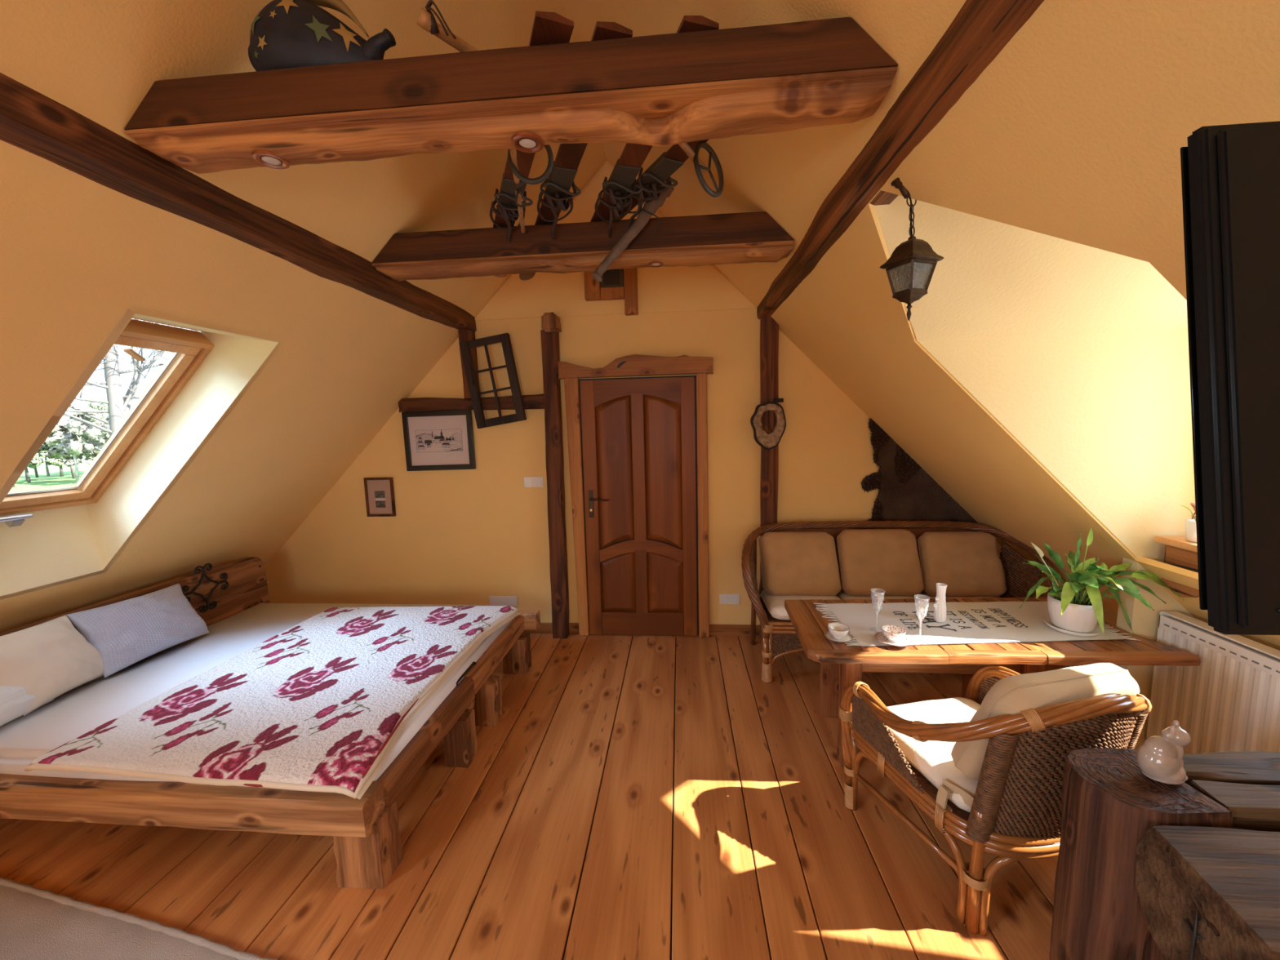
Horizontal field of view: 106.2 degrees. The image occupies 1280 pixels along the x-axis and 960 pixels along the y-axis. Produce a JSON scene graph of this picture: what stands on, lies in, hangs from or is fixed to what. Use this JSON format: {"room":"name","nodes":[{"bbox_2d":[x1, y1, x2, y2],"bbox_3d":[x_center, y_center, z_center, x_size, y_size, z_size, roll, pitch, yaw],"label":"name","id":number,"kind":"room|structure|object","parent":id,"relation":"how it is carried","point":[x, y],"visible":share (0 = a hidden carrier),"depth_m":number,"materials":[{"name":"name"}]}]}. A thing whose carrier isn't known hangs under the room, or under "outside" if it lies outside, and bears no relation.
{"room":"bedroom","nodes":[
{"label":"bedroom","id":0,"kind":"room"},
{"bbox_2d":[0,0,606,632],"bbox_3d":[-1.967,-0.409,0.794,3.060,3.060,5.950,-1,7,5],"label":"ceiling","id":1,"kind":"structure","parent":0,"point":[77,251],"depth_m":1.91,"materials":[{"name":"yellow paint"}]},
{"bbox_2d":[0,305,284,599],"bbox_3d":[-2.356,-0.095,2.132,1.235,1.257,0.680,-1,7,5],"label":"window recess","id":2,"kind":"object","parent":1,"relation":"in","point":[51,546],"depth_m":2.40,"materials":[{"name":"beige paint"}]},
{"bbox_2d":[0,319,214,527],"bbox_3d":[-2.522,-0.240,2.128,0.844,0.895,0.620,-1,7,5],"label":"window","id":3,"kind":"structure","parent":2,"relation":"attached to","point":[189,348],"depth_m":2.33,"materials":[{"name":"brown wood"}]},
{"bbox_2d":[0,72,476,331],"bbox_3d":[-1.575,-0.856,0.709,0.196,0.188,5.950,-1,7,5],"label":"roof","id":4,"kind":"structure","parent":1,"relation":"attached to","point":[32,122],"depth_m":1.50,"materials":[{"name":"wood"}]},
{"bbox_2d":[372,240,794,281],"bbox_3d":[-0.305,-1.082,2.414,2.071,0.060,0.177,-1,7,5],"label":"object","id":5,"kind":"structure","parent":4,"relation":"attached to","point":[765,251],"depth_m":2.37,"materials":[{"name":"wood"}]},
{"bbox_2d":[372,211,794,263],"bbox_3d":[-0.308,-1.179,2.395,2.071,0.136,0.172,-1,7,5],"label":"tie beam","id":6,"kind":"structure","parent":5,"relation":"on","point":[745,227],"depth_m":2.31,"materials":[{"name":"wood"}]},
{"bbox_2d":[489,10,573,243],"bbox_3d":[-0.535,-1.219,2.040,0.166,0.208,1.850,-4,7,-23],"label":"ski","id":7,"kind":"object","parent":6,"relation":"on","point":[548,28],"visible":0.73,"depth_m":1.83,"materials":[{"name":"brown wood"}]},
{"bbox_2d":[507,144,553,234],"bbox_3d":[-0.463,-1.151,1.954,0.156,0.161,0.752,-3,7,-16],"label":"ski pole","id":8,"kind":"object","parent":7,"relation":"hanging from","point":[518,178],"visible":0.88,"depth_m":1.70,"materials":[{"name":"metal"}]},
{"bbox_2d":[507,144,553,184],"bbox_3d":[-0.383,-1.126,1.680,0.156,0.151,0.068,-1,7,5],"label":"basket","id":9,"kind":"object","parent":8,"relation":"on","point":[513,162],"depth_m":1.69,"materials":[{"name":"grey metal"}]},
{"bbox_2d":[519,21,632,279],"bbox_3d":[-0.437,-1.224,2.300,0.167,0.153,2.306,-4,7,-19],"label":"ski","id":10,"kind":"object","parent":6,"relation":"on","point":[560,180],"visible":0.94,"depth_m":1.93,"materials":[{"name":"brown wood"}]},
{"bbox_2d":[590,15,719,237],"bbox_3d":[-0.093,-1.231,2.052,0.172,0.207,1.787,-3,7,-14],"label":"ski","id":11,"kind":"object","parent":6,"relation":"on","point":[624,175],"visible":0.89,"depth_m":1.94,"materials":[{"name":"brown wood"}]},
{"bbox_2d":[613,139,708,229],"bbox_3d":[0.003,-1.271,2.129,0.174,0.208,1.642,-5,8,-27],"label":"ski","id":12,"kind":"object","parent":11,"relation":"on","point":[660,171],"visible":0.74,"depth_m":1.98,"materials":[{"name":"brown wood"}]},
{"bbox_2d":[591,180,674,281],"bbox_3d":[-0.039,-1.147,2.191,0.395,0.428,0.100,0,7,10],"label":"stick","id":13,"kind":"object","parent":12,"relation":"hanging from","point":[650,207],"visible":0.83,"depth_m":2.20,"materials":[{"name":"wood"}]},
{"bbox_2d":[678,141,724,197],"bbox_3d":[0.156,-1.141,1.664,0.042,0.214,0.471,5,9,43],"label":"ski pole","id":14,"kind":"object","parent":11,"relation":"hanging from","point":[700,167],"visible":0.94,"depth_m":1.75,"materials":[{"name":"metal"}]},
{"bbox_2d":[693,141,724,197],"bbox_3d":[0.254,-1.141,1.767,0.040,0.187,0.188,5,9,41],"label":"basket","id":15,"kind":"object","parent":14,"relation":"on","point":[700,167],"depth_m":1.76,"materials":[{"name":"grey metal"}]},
{"bbox_2d":[648,260,663,267],"bbox_3d":[0.080,-1.072,2.386,0.079,0.009,0.079,-1,7,5],"label":"recessed light","id":16,"kind":"object","parent":5,"relation":"attached to","point":[655,264],"visible":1,"depth_m":2.38,"materials":[{"name":"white glass"}]},
{"bbox_2d":[417,0,477,52],"bbox_3d":[-0.247,-1.207,1.475,0.806,0.097,0.105,-7,9,-41],"label":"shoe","id":17,"kind":"object","parent":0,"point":[427,21],"visible":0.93,"depth_m":1.25,"materials":[{"name":"leather"}]},
{"bbox_2d":[0,633,1066,959],"bbox_3d":[-0.368,1.614,0.906,6.130,0.061,5.950,-1,7,5],"label":"floor","id":18,"kind":"structure","parent":0,"point":[628,797],"depth_m":1.89,"materials":[{"name":"brown"}]},
{"bbox_2d":[0,877,276,959],"bbox_3d":[-2.195,1.579,1.199,2.174,0.027,1.134,0,7,13],"label":"rug","id":19,"kind":"object","parent":18,"relation":"on","point":[36,923],"visible":1,"depth_m":1.61,"materials":[{"name":"carpet"}]},
{"bbox_2d":[0,556,540,888],"bbox_3d":[-1.925,1.005,2.557,2.273,0.838,1.952,-1,7,5],"label":"bed","id":20,"kind":"object","parent":18,"relation":"on","point":[232,598],"visible":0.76,"depth_m":2.01,"materials":[{"name":"brown wood"}]},
{"bbox_2d":[0,685,54,726],"bbox_3d":[-2.719,0.955,1.977,0.160,0.182,0.473,-2,7,-1],"label":"pillow","id":21,"kind":"object","parent":20,"relation":"on","point":[15,701],"visible":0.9,"depth_m":2.05,"materials":[{"name":"white fabric"}]},
{"bbox_2d":[0,614,103,715],"bbox_3d":[-2.756,0.842,2.209,0.196,0.347,0.485,-1,7,5],"label":"pillow","id":22,"kind":"object","parent":20,"relation":"on","point":[51,659],"visible":0.95,"depth_m":2.20,"materials":[{"name":"beige fabric"}]},
{"bbox_2d":[65,583,209,677],"bbox_3d":[-2.717,0.796,2.647,0.209,0.332,0.540,-1,7,5],"label":"pillow","id":23,"kind":"object","parent":20,"relation":"on","point":[125,633],"visible":1,"depth_m":2.56,"materials":[{"name":"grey fabric"}]},
{"bbox_2d":[23,605,520,799],"bbox_3d":[-1.547,0.976,2.510,1.373,0.075,1.648,-1,7,5],"label":"blanket","id":24,"kind":"object","parent":20,"relation":"on","point":[321,704],"visible":1,"depth_m":2.08,"materials":[{"name":"fabric"}]},
{"bbox_2d":[540,329,568,638],"bbox_3d":[-0.648,0.070,3.701,0.140,2.366,0.110,-1,7,5],"label":"wall post","id":25,"kind":"object","parent":18,"relation":"on","point":[549,340],"visible":0.98,"depth_m":3.65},
{"bbox_2d":[541,311,561,332],"bbox_3d":[-0.650,-1.148,3.529,0.121,0.140,0.160,-1,7,5],"label":"stub","id":26,"kind":"object","parent":25,"relation":"on","point":[550,322],"visible":0.9,"depth_m":3.47,"materials":[{"name":"brown wood"}]},
{"bbox_2d":[760,315,778,639],"bbox_3d":[0.960,0.030,3.568,0.133,2.401,0.099,-1,7,5],"label":"wall post","id":27,"kind":"object","parent":18,"relation":"on","point":[769,327],"visible":0.54,"depth_m":3.47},
{"bbox_2d":[750,398,786,449],"bbox_3d":[0.918,-0.396,3.436,0.246,0.367,0.057,-1,7,5],"label":"log slice","id":28,"kind":"object","parent":27,"relation":"attached to","point":[770,441],"visible":1,"depth_m":3.42,"materials":[{"name":"brown wood"}]},
{"bbox_2d":[741,520,1056,682],"bbox_3d":[1.621,0.788,3.231,1.889,0.943,0.566,-1,7,5],"label":"sofa","id":29,"kind":"object","parent":18,"relation":"on","point":[776,644],"visible":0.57,"depth_m":3.17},
{"bbox_2d":[760,589,839,620],"bbox_3d":[1.100,0.827,3.230,0.518,0.095,0.471,-1,7,5],"label":"seat cushion","id":30,"kind":"object","parent":29,"relation":"on","point":[775,605],"visible":0.3,"depth_m":3.18,"materials":[{"name":"beige fabric"}]},
{"bbox_2d":[758,531,841,595],"bbox_3d":[1.099,0.577,3.313,0.541,0.425,0.292,-1,7,5],"label":"cushion","id":31,"kind":"object","parent":30,"relation":"on","point":[796,563],"visible":0.98,"depth_m":3.24,"materials":[{"name":"beige fabric"}]},
{"bbox_2d":[836,588,919,599],"bbox_3d":[1.620,0.819,3.186,0.523,0.096,0.471,-1,7,5],"label":"seat cushion","id":32,"kind":"object","parent":29,"relation":"on","point":[842,595],"visible":0.12,"depth_m":3.19,"materials":[{"name":"beige fabric"}]},
{"bbox_2d":[836,528,923,596],"bbox_3d":[1.625,0.565,3.266,0.524,0.437,0.287,-1,7,5],"label":"cushion","id":33,"kind":"object","parent":32,"relation":"on","point":[887,560],"visible":0.98,"depth_m":3.20,"materials":[{"name":"beige fabric"}]},
{"bbox_2d":[916,590,999,599],"bbox_3d":[2.139,0.811,3.143,0.513,0.096,0.471,-1,7,5],"label":"seat cushion","id":34,"kind":"object","parent":29,"relation":"on","point":[922,593],"visible":0.06,"depth_m":3.15,"materials":[{"name":"beige fabric"}]},
{"bbox_2d":[916,531,1006,596],"bbox_3d":[2.150,0.568,3.220,0.516,0.424,0.295,-1,7,5],"label":"cushion","id":35,"kind":"object","parent":34,"relation":"on","point":[970,564],"visible":0.94,"depth_m":3.16,"materials":[{"name":"beige fabric"}]},
{"bbox_2d":[784,597,1200,767],"bbox_3d":[1.555,1.028,2.394,1.571,0.664,0.714,-1,7,5],"label":"table","id":36,"kind":"object","parent":18,"relation":"on","point":[842,665],"visible":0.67,"depth_m":2.11,"materials":[{"name":"brown wood"}]},
{"bbox_2d":[824,631,852,642],"bbox_3d":[0.910,0.722,2.205,0.121,0.015,0.121,-1,7,5],"label":"saucer","id":37,"kind":"object","parent":36,"relation":"on","point":[848,637],"visible":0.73,"depth_m":2.19,"materials":[{"name":"white"}]},
{"bbox_2d":[827,622,849,639],"bbox_3d":[0.910,0.698,2.202,0.093,0.053,0.093,2,7,24],"label":"teacup","id":38,"kind":"object","parent":37,"relation":"on","point":[838,630],"visible":1,"depth_m":2.19,"materials":[{"name":"white"}]},
{"bbox_2d":[813,601,1141,646],"bbox_3d":[1.591,0.694,2.356,1.336,0.007,0.510,-1,7,2],"label":"table runner","id":39,"kind":"object","parent":36,"relation":"on","point":[988,622],"visible":0.88,"depth_m":2.35,"materials":[{"name":"white fabric"}]},
{"bbox_2d":[870,588,884,608],"bbox_3d":[1.120,0.615,2.268,0.062,0.193,0.062,-1,7,5],"label":"glass","id":40,"kind":"object","parent":39,"relation":"on","point":[871,588],"visible":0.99,"depth_m":2.26,"materials":[{"name":"clear glass"}]},
{"bbox_2d":[874,631,912,646],"bbox_3d":[1.136,0.717,2.155,0.148,0.015,0.151,-1,7,5],"label":"saucer","id":41,"kind":"object","parent":39,"relation":"on","point":[879,636],"visible":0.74,"depth_m":2.14,"materials":[{"name":"white"}]},
{"bbox_2d":[880,624,907,642],"bbox_3d":[1.135,0.694,2.150,0.099,0.051,0.105,-1,7,5],"label":"teacup","id":42,"kind":"object","parent":41,"relation":"on","point":[894,633],"visible":1,"depth_m":2.15,"materials":[{"name":"white"}]},
{"bbox_2d":[914,594,929,617],"bbox_3d":[1.273,0.623,2.175,0.062,0.193,0.062,-1,7,5],"label":"glass","id":43,"kind":"object","parent":39,"relation":"on","point":[917,594],"visible":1,"depth_m":2.16,"materials":[{"name":"clear glass"}]},
{"bbox_2d":[933,582,946,622],"bbox_3d":[1.463,0.601,2.352,0.071,0.186,0.054,-1,7,5],"label":"bud vase","id":44,"kind":"object","parent":39,"relation":"on","point":[940,610],"visible":1,"depth_m":2.33,"materials":[{"name":"white ceramic"}]},
{"bbox_2d":[1043,616,1102,636],"bbox_3d":[2.016,0.684,2.241,0.206,0.020,0.206,-1,7,5],"label":"saucer","id":45,"kind":"object","parent":39,"relation":"on","point":[1097,630],"visible":0.43,"depth_m":2.19,"materials":[{"name":"white ceramic"}]},
{"bbox_2d":[1047,591,1102,633],"bbox_3d":[2.014,0.617,2.233,0.191,0.140,0.191,-1,7,5],"label":"pot","id":46,"kind":"object","parent":45,"relation":"on","point":[1079,616],"depth_m":2.18,"materials":[{"name":"white ceramic"}]},
{"bbox_2d":[1018,528,1185,635],"bbox_3d":[2.077,0.451,2.188,0.640,0.477,0.361,-1,7,5],"label":"peace lily","id":47,"kind":"object","parent":45,"relation":"on","point":[1070,610],"visible":1,"depth_m":2.16,"materials":[{"name":"green plant"}]},
{"bbox_2d":[839,664,1151,936],"bbox_3d":[1.256,1.001,1.752,0.749,0.884,0.782,-3,7,-10],"label":"rattan armchair","id":48,"kind":"object","parent":18,"relation":"on","point":[1013,816],"visible":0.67,"depth_m":1.48,"materials":[{"name":"wicker"}]},
{"bbox_2d":[887,697,1049,812],"bbox_3d":[1.243,1.019,1.831,0.523,0.106,0.542,-3,7,-10],"label":"seat cushion","id":49,"kind":"object","parent":48,"relation":"on","point":[933,759],"visible":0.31,"depth_m":1.79,"materials":[{"name":"beige fabric"}]},
{"bbox_2d":[936,662,1139,816],"bbox_3d":[1.264,0.855,1.549,0.521,0.570,0.261,-2,7,-9],"label":"cushion","id":50,"kind":"object","parent":48,"relation":"on","point":[1011,695],"visible":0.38,"depth_m":1.44,"materials":[{"name":"beige fabric"}]},
{"bbox_2d":[1049,747,1279,959],"bbox_3d":[1.450,1.119,1.041,0.779,0.804,0.501,-1,7,5],"label":"wooden table","id":51,"kind":"object","parent":18,"relation":"on","point":[1148,868],"visible":0.97,"depth_m":1.08,"materials":[{"name":"brown"}]},
{"bbox_2d":[1135,720,1191,784],"bbox_3d":[1.241,0.641,1.137,0.101,0.143,0.067,-1,7,5],"label":"cat figurine","id":52,"kind":"object","parent":51,"relation":"on","point":[1160,758],"visible":1,"depth_m":1.12,"materials":[{"name":"ceramic"}]},
{"bbox_2d":[1146,611,1279,753],"bbox_3d":[2.408,1.032,1.716,0.196,0.775,1.022,-1,7,5],"label":"radiator","id":53,"kind":"object","parent":18,"relation":"on","point":[1229,702],"visible":0.74,"depth_m":1.94,"materials":[{"name":"white metal"}]},
{"bbox_2d":[1160,611,1279,658],"bbox_3d":[2.336,0.652,1.666,0.068,0.006,1.002,-1,7,5],"label":"grille","id":54,"kind":"object","parent":53,"relation":"attached to","point":[1273,652],"depth_m":1.91,"materials":[{"name":"white metal"}]},
{"bbox_2d":[475,166,756,320],"bbox_3d":[-0.225,-1.722,3.481,2.110,1.005,0.042,-1,7,5],"label":"wall","id":55,"kind":"structure","parent":0,"point":[663,289],"depth_m":3.51,"materials":[{"name":"yellow paint"}]},
{"bbox_2d":[583,267,638,315],"bbox_3d":[-0.212,-1.425,3.497,0.383,0.440,0.055,-1,7,5],"label":"air vent","id":56,"kind":"object","parent":55,"relation":"in","point":[611,287],"visible":0.62,"depth_m":3.48,"materials":[{"name":"brown wood"}]},
{"bbox_2d":[603,268,619,284],"bbox_3d":[-0.206,-1.530,3.474,0.117,0.225,0.003,-1,7,5],"label":"grille","id":57,"kind":"object","parent":56,"relation":"attached to","point":[611,277],"depth_m":3.48,"materials":[{"name":"black"}]},
{"bbox_2d":[265,160,1017,636],"bbox_3d":[-0.190,-0.506,3.694,6.180,3.590,0.100,-1,7,5],"label":"wall","id":58,"kind":"structure","parent":0,"point":[455,536],"depth_m":3.73,"materials":[{"name":"yellow paint"}]},
{"bbox_2d":[363,477,395,516],"bbox_3d":[-2.090,0.137,3.859,0.235,0.315,0.022,-1,7,5],"label":"framed photographs","id":59,"kind":"object","parent":58,"relation":"attached to","point":[379,491],"visible":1,"depth_m":3.86,"materials":[{"name":"beige"}]},
{"bbox_2d":[374,490,385,497],"bbox_3d":[-2.090,0.116,3.859,0.084,0.058,0.003,-1,7,5],"label":"photograph","id":60,"kind":"object","parent":59,"relation":"on","point":[378,494],"depth_m":3.86},
{"bbox_2d":[375,500,386,507],"bbox_3d":[-2.088,0.194,3.868,0.080,0.056,0.003,-1,7,5],"label":"photograph","id":61,"kind":"object","parent":59,"relation":"attached to","point":[379,504],"depth_m":3.87},
{"bbox_2d":[401,409,475,471],"bbox_3d":[-1.575,-0.308,3.759,0.562,0.469,0.022,-1,7,5],"label":"framed drawing","id":62,"kind":"object","parent":58,"relation":"attached to","point":[433,440],"visible":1,"depth_m":3.76,"materials":[{"name":"black paint"}]},
{"bbox_2d":[457,328,480,398],"bbox_3d":[-1.295,-0.892,3.645,0.122,0.542,0.091,-1,7,5],"label":"wall post","id":63,"kind":"object","parent":58,"relation":"attached to","point":[464,335],"visible":0.52,"depth_m":3.62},
{"bbox_2d":[398,333,544,428],"bbox_3d":[-1.282,-0.737,3.640,1.161,0.693,0.166,-1,7,5],"label":"window","id":64,"kind":"structure","parent":63,"relation":"attached to","point":[504,338],"depth_m":3.60,"materials":[{"name":"brown wood"}]},
{"bbox_2d":[488,595,517,605],"bbox_3d":[-1.103,0.975,3.888,0.231,0.076,0.014,-1,7,5],"label":"wall socket","id":65,"kind":"object","parent":58,"relation":"attached to","point":[494,600],"visible":0.99,"depth_m":3.88,"materials":[{"name":"white plastic"}]},
{"bbox_2d":[490,598,497,604],"bbox_3d":[-1.181,0.981,3.894,0.052,0.052,0.010,-1,7,5],"label":"outlet","id":66,"kind":"object","parent":65,"relation":"attached to","point":[493,601],"depth_m":3.89,"materials":[{"name":"white plastic"}]},
{"bbox_2d":[500,598,506,604],"bbox_3d":[-1.106,0.980,3.887,0.052,0.052,0.010,-1,7,5],"label":"outlet","id":67,"kind":"object","parent":65,"relation":"attached to","point":[503,601],"depth_m":3.88,"materials":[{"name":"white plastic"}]},
{"bbox_2d":[509,598,515,604],"bbox_3d":[-1.032,0.979,3.881,0.052,0.052,0.010,-1,7,5],"label":"outlet","id":68,"kind":"object","parent":65,"relation":"attached to","point":[512,601],"depth_m":3.88,"materials":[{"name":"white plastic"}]},
{"bbox_2d":[524,476,543,487],"bbox_3d":[-0.830,0.016,3.751,0.156,0.080,0.014,-1,7,5],"label":"light switch","id":69,"kind":"object","parent":58,"relation":"attached to","point":[529,482],"visible":1,"depth_m":3.75,"materials":[{"name":"white plastic"}]},
{"bbox_2d":[522,622,578,634],"bbox_3d":[-1.524,1.209,3.949,2.070,0.088,0.018,-1,7,5],"label":"baseboard","id":70,"kind":"structure","parent":58,"relation":"attached to","point":[545,628],"depth_m":3.87,"materials":[{"name":"brown wood"}]},
{"bbox_2d":[557,354,713,637],"bbox_3d":[-0.015,0.157,3.663,1.142,2.171,0.109,-1,7,5],"label":"door","id":71,"kind":"structure","parent":58,"relation":"in","point":[638,471],"depth_m":3.67,"materials":[{"name":"brown wood"}]},
{"bbox_2d":[719,594,739,604],"bbox_3d":[0.697,0.928,3.735,0.156,0.080,0.014,-1,7,5],"label":"wall socket","id":72,"kind":"object","parent":58,"relation":"attached to","point":[723,598],"visible":1,"depth_m":3.73,"materials":[{"name":"white plastic"}]},
{"bbox_2d":[721,596,728,602],"bbox_3d":[0.659,0.928,3.736,0.052,0.052,0.010,-1,7,5],"label":"outlet","id":73,"kind":"object","parent":72,"relation":"attached to","point":[724,599],"depth_m":3.73,"materials":[{"name":"white plastic"}]},
{"bbox_2d":[731,596,737,602],"bbox_3d":[0.734,0.927,3.730,0.052,0.052,0.010,-1,7,5],"label":"outlet","id":74,"kind":"object","parent":72,"relation":"attached to","point":[734,599],"depth_m":3.73,"materials":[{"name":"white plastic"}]},
{"bbox_2d":[709,624,790,635],"bbox_3d":[1.629,1.164,3.685,2.200,0.088,0.018,-1,7,5],"label":"baseboard","id":75,"kind":"structure","parent":58,"relation":"attached to","point":[714,629],"depth_m":3.75,"materials":[{"name":"brown wood"}]},
{"bbox_2d":[852,417,977,528],"bbox_3d":[2.037,-0.002,3.503,0.935,0.924,0.028,-1,7,5],"label":"fur hide","id":76,"kind":"object","parent":58,"relation":"attached to","point":[906,492],"visible":0.7,"depth_m":3.51,"materials":[{"name":"brown"}]},
{"bbox_2d":[562,0,1279,650],"bbox_3d":[1.082,-0.452,0.539,3.060,3.060,5.950,-1,7,5],"label":"ceiling","id":77,"kind":"structure","parent":0,"point":[1076,131],"depth_m":1.23,"materials":[{"name":"yellow paint"}]},
{"bbox_2d":[124,66,897,173],"bbox_3d":[-0.394,-0.957,1.334,2.052,0.071,0.175,-1,7,5],"label":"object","id":78,"kind":"structure","parent":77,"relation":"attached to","point":[660,116],"depth_m":1.29,"materials":[{"name":"wood"}]},
{"bbox_2d":[252,150,289,168],"bbox_3d":[-1.072,-0.929,1.396,0.088,0.010,0.088,-1,7,5],"label":"recessed light","id":79,"kind":"object","parent":78,"relation":"attached to","point":[268,160],"visible":1,"depth_m":1.39,"materials":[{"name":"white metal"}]},
{"bbox_2d":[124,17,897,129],"bbox_3d":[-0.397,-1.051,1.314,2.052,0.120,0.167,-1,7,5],"label":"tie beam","id":80,"kind":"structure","parent":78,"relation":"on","point":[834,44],"depth_m":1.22,"materials":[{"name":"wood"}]},
{"bbox_2d":[248,0,395,71],"bbox_3d":[-0.873,-1.236,1.342,0.401,0.255,0.164,-1,7,5],"label":"jug","id":81,"kind":"object","parent":80,"relation":"on","point":[285,33],"visible":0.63,"depth_m":1.29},
{"bbox_2d":[511,132,543,152],"bbox_3d":[-0.313,-0.938,1.338,0.088,0.010,0.088,-1,7,5],"label":"recessed light","id":82,"kind":"object","parent":78,"relation":"attached to","point":[526,142],"visible":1,"depth_m":1.33,"materials":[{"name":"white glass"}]},
{"bbox_2d":[756,0,1044,319],"bbox_3d":[0.688,-0.895,0.518,0.195,0.184,5.950,-1,7,5],"label":"ceiling beam","id":83,"kind":"structure","parent":77,"relation":"attached to","point":[980,29],"depth_m":1.21,"materials":[{"name":"brown"}]},
{"bbox_2d":[880,177,944,320],"bbox_3d":[0.838,-0.714,1.482,0.125,0.433,0.124,-4,7,-19],"label":"hanging lantern","id":84,"kind":"object","parent":83,"relation":"hanging from","point":[910,268],"visible":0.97,"depth_m":1.46,"materials":[{"name":"brown metal"}]},
{"bbox_2d":[1180,120,1279,635],"bbox_3d":[0.988,-0.083,0.280,1.072,0.413,0.316,2,7,26],"label":"television","id":85,"kind":"object","parent":77,"relation":"attached to","point":[1230,174],"visible":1,"depth_m":0.39,"materials":[{"name":"black plastic"}]},
{"bbox_2d":[875,195,1187,342],"bbox_3d":[1.664,-0.813,1.535,1.897,0.515,1.140,-1,7,5],"label":"ceiling","id":86,"kind":"structure","parent":0,"point":[993,279],"depth_m":1.89,"materials":[{"name":"beige paint"}]},
{"bbox_2d":[918,331,1195,751],"bbox_3d":[1.951,0.380,2.233,1.415,2.070,0.074,-1,7,5],"label":"wall","id":87,"kind":"structure","parent":0,"point":[1109,416],"depth_m":2.12,"materials":[{"name":"beige paint"}]},
{"bbox_2d":[1038,581,1117,626],"bbox_3d":[2.680,1.308,0.619,0.100,0.570,5.950,-1,7,5],"label":"wall","id":88,"kind":"structure","parent":0,"point":[1110,616],"depth_m":2.88,"materials":[{"name":"yellow paint"}]},
{"bbox_3d":[2.544,0.211,1.578,0.120,2.530,1.095,-1,7,5],"label":"wall","id":89,"kind":"structure","parent":0,"visible":0},
{"bbox_2d":[1154,535,1199,597],"bbox_3d":[2.376,0.422,1.666,0.275,0.244,0.942,-1,7,5],"label":"window sill","id":90,"kind":"structure","parent":89,"relation":"attached to","point":[1181,553],"depth_m":2.04,"materials":[{"name":"brown wood"}]},
{"bbox_2d":[1179,502,1196,542],"bbox_3d":[2.341,0.171,2.003,0.099,0.172,0.099,-1,7,5],"label":"potted plant","id":91,"kind":"object","parent":90,"relation":"on","point":[1190,524],"visible":0.24,"depth_m":2.01,"materials":[{"name":"green plant"}]},
{"label":"outside","id":92,"kind":"structure","parent":0,"visible":0},
{"bbox_2d":[9,462,89,491],"bbox_3d":[-67.147,0.146,61.096,120.000,0.767,190.000,-1,7,5],"label":"meadow","id":93,"kind":"structure","parent":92,"point":[54,480],"depth_m":66.31,"materials":[{"name":"green plant"}]},
{"bbox_2d":[24,453,43,483],"bbox_3d":[-76.463,-4.018,59.655,4.148,9.011,3.778,3,8,32],"label":"tree","id":94,"kind":"object","parent":93,"relation":"on","point":[36,461],"visible":0.09,"depth_m":59.87,"materials":[{"name":"green plant"}]},
{"bbox_2d":[34,436,48,477],"bbox_3d":[-86.997,-4.094,69.043,3.895,7.464,4.162,5,9,42],"label":"tree","id":95,"kind":"object","parent":93,"relation":"on","point":[35,469],"visible":0.02,"depth_m":69.23,"materials":[{"name":"green plant"}]},
{"bbox_2d":[37,443,54,475],"bbox_3d":[-88.217,-3.740,71.158,4.236,6.322,4.174,-1,7,-1],"label":"tree","id":96,"kind":"object","parent":93,"relation":"on","point":[46,459],"visible":0.06,"depth_m":71.26,"materials":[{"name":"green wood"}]},
{"bbox_2d":[38,437,72,476],"bbox_3d":[-83.018,-4.148,68.642,3.884,7.474,4.265,3,8,33],"label":"tree","id":97,"kind":"object","parent":93,"relation":"on","point":[59,462],"visible":0.23,"depth_m":67.98,"materials":[{"name":"green plant"}]},
{"bbox_2d":[44,419,83,479],"bbox_3d":[-75.246,-4.001,63.664,4.769,7.979,5.097,3,8,34],"label":"tree","id":98,"kind":"object","parent":93,"relation":"on","point":[62,424],"visible":0.34,"depth_m":62.89,"materials":[{"name":"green plant"}]},
{"bbox_2d":[45,417,87,483],"bbox_3d":[-69.164,-3.647,59.019,4.236,8.074,4.702,1,7,20],"label":"tree","id":99,"kind":"object","parent":93,"relation":"on","point":[58,442],"visible":0.41,"depth_m":57.85,"materials":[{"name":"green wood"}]},
{"bbox_2d":[62,405,110,465],"bbox_3d":[-66.218,-4.273,58.374,5.064,9.329,4.739,-8,9,-44],"label":"tree","id":100,"kind":"object","parent":93,"relation":"on","point":[93,435],"visible":0.72,"depth_m":57.26,"materials":[{"name":"green plant"}]},
{"bbox_2d":[68,418,105,460],"bbox_3d":[-82.189,-5.143,71.519,4.868,8.739,5.345,1,7,20],"label":"tree","id":101,"kind":"object","parent":93,"relation":"on","point":[86,458],"visible":0.04,"depth_m":71.11,"materials":[{"name":"green plant"}]},
{"bbox_2d":[88,401,108,420],"bbox_3d":[-81.937,-6.668,73.945,4.907,11.192,4.469,1,7,17],"label":"tree","id":102,"kind":"object","parent":93,"relation":"on","point":[100,406],"visible":0.11,"depth_m":72.65,"materials":[{"name":"green plant"}]},
{"bbox_2d":[95,415,110,444],"bbox_3d":[-71.161,-4.769,66.322,5.364,8.688,4.832,-6,8,-32],"label":"tree","id":103,"kind":"object","parent":93,"relation":"on","point":[106,433],"visible":0.09,"depth_m":64.27,"materials":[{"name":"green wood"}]},
{"bbox_2d":[63,319,197,436],"bbox_3d":[-16.409,-1.713,15.030,5.048,12.009,8.285,4,9,38],"label":"bare tree","id":104,"kind":"object","parent":93,"relation":"on","point":[118,407],"visible":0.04,"depth_m":14.95,"materials":[{"name":"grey plant"}]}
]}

